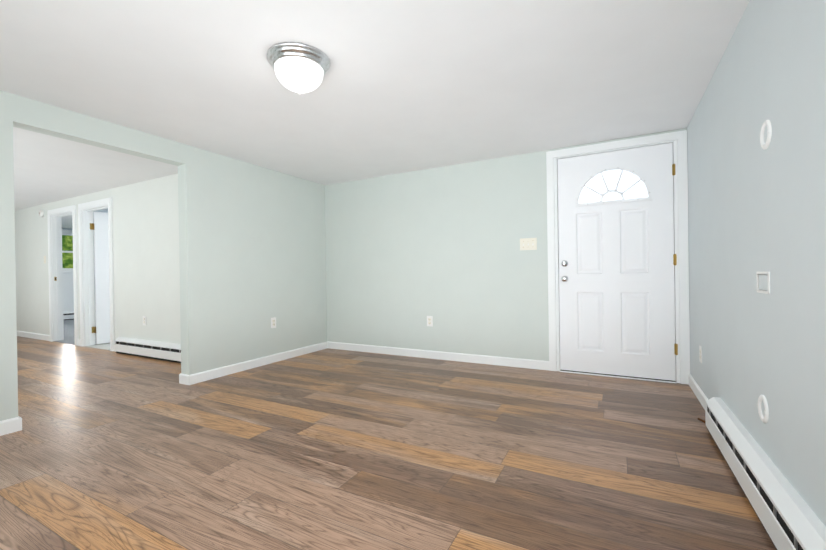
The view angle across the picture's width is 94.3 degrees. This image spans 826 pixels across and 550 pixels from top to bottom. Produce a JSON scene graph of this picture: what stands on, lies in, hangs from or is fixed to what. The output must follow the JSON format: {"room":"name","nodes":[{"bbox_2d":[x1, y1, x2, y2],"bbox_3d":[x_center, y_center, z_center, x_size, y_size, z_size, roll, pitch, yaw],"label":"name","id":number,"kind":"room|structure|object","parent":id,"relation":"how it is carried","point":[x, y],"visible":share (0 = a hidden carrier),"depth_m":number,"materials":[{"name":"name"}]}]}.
{"room":"empty living room","nodes":[
{"label":"empty living room","id":0,"kind":"room"},
{"bbox_2d":[54,319,74,344],"bbox_3d":[-5.981,1.040,8.110,4.640,0.056,3.500,-1,0,28],"label":"floor","id":1,"kind":"structure","parent":0,"point":[68,331],"depth_m":6.78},
{"bbox_2d":[86,343,109,349],"bbox_3d":[-3.141,1.006,5.976,2.140,0.053,2.400,-1,0,28],"label":"floor","id":2,"kind":"structure","parent":0,"point":[105,346],"depth_m":5.37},
{"bbox_2d":[15,173,180,343],"bbox_3d":[-4.538,-0.060,5.415,6.145,2.130,0.120,-1,0,28],"label":"wall","id":3,"kind":"structure","parent":0,"point":[146,269],"depth_m":4.81,"materials":[{"name":"paint"}]},
{"bbox_2d":[17,331,49,340],"bbox_3d":[-6.423,0.987,6.354,1.910,0.088,0.013,-1,0,28],"label":"baseboard","id":4,"kind":"structure","parent":3,"relation":"attached to","point":[33,335],"depth_m":6.19,"materials":[{"name":"white wood"}]},
{"bbox_2d":[39,210,43,216],"bbox_3d":[-5.826,-0.962,6.002,0.120,0.120,0.036,-1,0,28],"label":"smoke detector","id":5,"kind":"object","parent":3,"relation":"attached to","point":[41,213],"visible":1,"depth_m":5.98,"materials":[{"name":"white plastic"}]},
{"bbox_2d":[47,205,77,345],"bbox_3d":[-5.176,0.009,5.742,0.890,2.010,0.144,-1,0,28],"label":"trim","id":6,"kind":"structure","parent":3,"relation":"attached to","point":[55,272],"depth_m":5.87,"materials":[{"name":"white wood"}]},
{"bbox_2d":[78,197,114,350],"bbox_3d":[-4.293,-0.003,5.272,0.900,2.010,0.144,-1,0,28],"label":"trim","id":7,"kind":"structure","parent":3,"relation":"attached to","point":[86,274],"depth_m":5.40,"materials":[{"name":"white wood"}]},
{"bbox_2d":[115,337,180,362],"bbox_3d":[-2.889,0.884,4.440,2.018,0.200,0.073,-1,0,28],"label":"baseboard heater","id":8,"kind":"object","parent":3,"relation":"attached to","point":[160,350],"visible":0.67,"depth_m":4.53,"materials":[{"name":"white metal"}]},
{"bbox_2d":[93,208,107,343],"bbox_3d":[-4.099,-0.070,6.609,0.120,2.130,2.400,-1,0,28],"label":"wall","id":9,"kind":"structure","parent":0,"point":[104,210],"depth_m":5.53,"materials":[{"name":"white paint"}]},
{"bbox_2d":[92,211,109,343],"bbox_3d":[-4.338,0.038,5.775,0.180,1.903,0.727,-1,0,28],"label":"bathroom door","id":10,"kind":"structure","parent":9,"relation":"in","point":[101,274],"depth_m":5.55,"materials":[{"name":"white wood"}]},
{"bbox_2d":[0,90,326,420],"bbox_3d":[-2.317,-0.085,2.921,0.120,2.130,4.803,-1,0,28],"label":"wall","id":11,"kind":"structure","parent":0,"point":[252,250],"depth_m":3.69,"materials":[{"name":"green paint"}]},
{"bbox_2d":[0,416,21,435],"bbox_3d":[-2.928,0.950,1.605,0.013,0.088,1.883,-1,0,28],"label":"baseboard","id":12,"kind":"structure","parent":11,"relation":"attached to","point":[9,426],"depth_m":2.39,"materials":[{"name":"white wood"}]},
{"bbox_2d":[179,373,185,383],"bbox_3d":[-2.026,0.930,3.585,0.013,0.088,0.313,-1,0,28],"label":"baseboard","id":13,"kind":"structure","parent":11,"relation":"attached to","point":[182,377],"depth_m":3.43,"materials":[{"name":"white wood"}]},
{"bbox_2d":[186,341,327,384],"bbox_3d":[-1.556,0.921,4.184,0.013,0.088,1.813,-1,0,28],"label":"baseboard","id":14,"kind":"structure","parent":11,"relation":"attached to","point":[203,376],"depth_m":3.95,"materials":[{"name":"white wood"}]},
{"bbox_2d":[271,317,275,327],"bbox_3d":[-1.539,0.527,4.232,0.008,0.115,0.070,-1,0,28],"label":"outlet","id":15,"kind":"object","parent":11,"relation":"attached to","point":[273,322],"visible":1,"depth_m":4.23,"materials":[{"name":"white plastic"}]},
{"bbox_2d":[0,0,749,228],"bbox_3d":[-3.606,-1.187,4.828,12.169,0.100,7.220,-1,0,28],"label":"ceiling","id":16,"kind":"structure","parent":0,"point":[404,86],"depth_m":2.30,"materials":[{"name":"paint"}]},
{"bbox_2d":[266,42,330,93],"bbox_3d":[-0.622,-1.081,2.098,0.336,0.183,0.336,-1,0,28],"label":"flush-mount ceiling light","id":17,"kind":"object","parent":16,"relation":"attached to","point":[299,68],"visible":1,"depth_m":2.00,"materials":[{"name":"white glass"}]},
{"bbox_2d":[0,336,776,549],"bbox_3d":[-3.298,1.018,3.456,10.389,0.050,5.043,-1,0,28],"label":"floor","id":18,"kind":"structure","parent":0,"point":[323,449],"depth_m":1.97,"materials":[{"name":"brown wood"}]},
{"bbox_2d":[325,128,686,360],"bbox_3d":[0.607,-0.133,4.154,4.124,2.130,0.120,-1,0,28],"label":"wall","id":19,"kind":"structure","parent":0,"point":[407,253],"depth_m":4.22,"materials":[{"name":"green paint"}]},
{"bbox_2d":[427,316,432,325],"bbox_3d":[0.187,0.520,4.312,0.070,0.115,0.008,-1,0,28],"label":"outlet","id":20,"kind":"object","parent":19,"relation":"attached to","point":[429,320],"visible":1,"depth_m":4.31,"materials":[{"name":"white plastic"}]},
{"bbox_2d":[327,341,548,369],"bbox_3d":[0.099,0.895,4.361,2.768,0.088,0.013,-1,0,28],"label":"baseboard","id":21,"kind":"structure","parent":19,"relation":"attached to","point":[472,358],"depth_m":4.21,"materials":[{"name":"white wood"}]},
{"bbox_2d":[520,238,536,249],"bbox_3d":[1.139,-0.306,3.792,0.162,0.118,0.016,-1,0,28],"label":"light switch","id":22,"kind":"object","parent":19,"relation":"attached to","point":[528,243],"visible":1,"depth_m":3.79,"materials":[{"name":"white plastic"}]},
{"bbox_2d":[557,143,676,381],"bbox_3d":[1.805,-0.101,3.448,0.932,2.026,0.111,-1,0,28],"label":"entry door","id":23,"kind":"structure","parent":19,"relation":"in","point":[617,259],"depth_m":3.44,"materials":[{"name":"white"}]},
{"bbox_2d":[546,130,689,384],"bbox_3d":[1.824,-0.139,3.498,1.114,2.110,0.137,-1,0,28],"label":"door frame","id":24,"kind":"structure","parent":19,"relation":"attached to","point":[678,139],"depth_m":3.25,"materials":[{"name":"white wood"}]},
{"bbox_2d":[560,371,676,382],"bbox_3d":[1.839,0.913,3.499,0.926,0.006,0.140,-1,0,28],"label":"entry door sill","id":25,"kind":"structure","parent":19,"relation":"attached to","point":[619,377],"depth_m":3.42,"materials":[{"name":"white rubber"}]},
{"bbox_2d":[687,0,825,526],"bbox_3d":[1.190,-0.131,0.988,0.120,2.130,4.923,-1,0,28],"label":"wall","id":26,"kind":"structure","parent":0,"point":[754,206],"depth_m":1.51,"materials":[{"name":"paint"}]},
{"bbox_2d":[689,374,707,409],"bbox_3d":[2.053,0.871,2.727,0.013,0.088,1.024,-1,0,28],"label":"baseboard","id":27,"kind":"structure","parent":26,"relation":"attached to","point":[702,398],"depth_m":2.81,"materials":[{"name":"white wood"}]},
{"bbox_2d":[699,345,701,362],"bbox_3d":[2.069,0.570,2.758,0.008,0.115,0.070,-1,0,28],"label":"outlet","id":28,"kind":"object","parent":26,"relation":"attached to","point":[700,351],"visible":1,"depth_m":2.75,"materials":[{"name":"white plastic"}]},
{"bbox_2d":[697,397,825,549],"bbox_3d":[0.980,0.838,0.796,0.104,0.202,3.536,-1,0,28],"label":"baseboard heater","id":29,"kind":"object","parent":26,"relation":"attached to","point":[789,519],"visible":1,"depth_m":1.41,"materials":[{"name":"white metal"}]},
{"bbox_2d":[756,272,769,293],"bbox_3d":[1.441,0.030,1.559,0.032,0.088,0.147,-1,0,28],"label":"box","id":30,"kind":"object","parent":26,"relation":"attached to","point":[758,289],"visible":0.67,"depth_m":1.56,"materials":[{"name":"white plastic"}]},
{"bbox_2d":[758,395,768,422],"bbox_3d":[1.454,0.551,1.573,0.040,0.112,0.112,-1,0,28],"label":"port","id":31,"kind":"object","parent":26,"relation":"attached to","point":[765,418],"visible":0.65,"depth_m":1.56,"materials":[{"name":"white plastic"}]},
{"bbox_2d":[760,120,771,149],"bbox_3d":[1.404,-0.553,1.508,0.040,0.112,0.112,-1,0,28],"label":"port","id":32,"kind":"object","parent":26,"relation":"attached to","point":[767,123],"visible":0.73,"depth_m":1.50,"materials":[{"name":"white plastic"}]},
{"bbox_3d":[-5.978,-0.047,8.164,4.660,2.130,3.620,-1,0,28],"label":"wall","id":33,"kind":"structure","parent":0,"visible":0},
{"bbox_2d":[62,229,72,274],"bbox_3d":[-8.007,-0.520,9.057,0.170,1.072,1.380,-1,0,28],"label":"bedroom window","id":34,"kind":"structure","parent":33,"relation":"in","point":[67,271],"depth_m":8.93,"materials":[{"name":"white wood"}]},
{"bbox_2d":[63,311,73,319],"bbox_3d":[-7.923,0.945,9.028,0.072,0.200,1.708,-1,0,28],"label":"baseboard heater","id":35,"kind":"object","parent":33,"relation":"attached to","point":[68,315],"visible":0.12,"depth_m":8.88,"materials":[{"name":"white metal"}]},
{"bbox_2d":[63,275,73,311],"bbox_3d":[-7.876,0.423,9.179,0.025,0.840,3.380,-1,0,28],"label":"wall","id":36,"kind":"structure","parent":33,"relation":"attached to","point":[68,295],"depth_m":8.92,"materials":[{"name":"white paint"}]},
{"label":"outside","id":37,"kind":"structure","parent":0,"visible":0},
{"bbox_2d":[62,235,72,267],"bbox_3d":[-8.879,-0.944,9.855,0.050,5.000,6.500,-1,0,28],"label":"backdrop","id":38,"kind":"structure","parent":37,"point":[67,245],"depth_m":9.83,"materials":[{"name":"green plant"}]}
]}

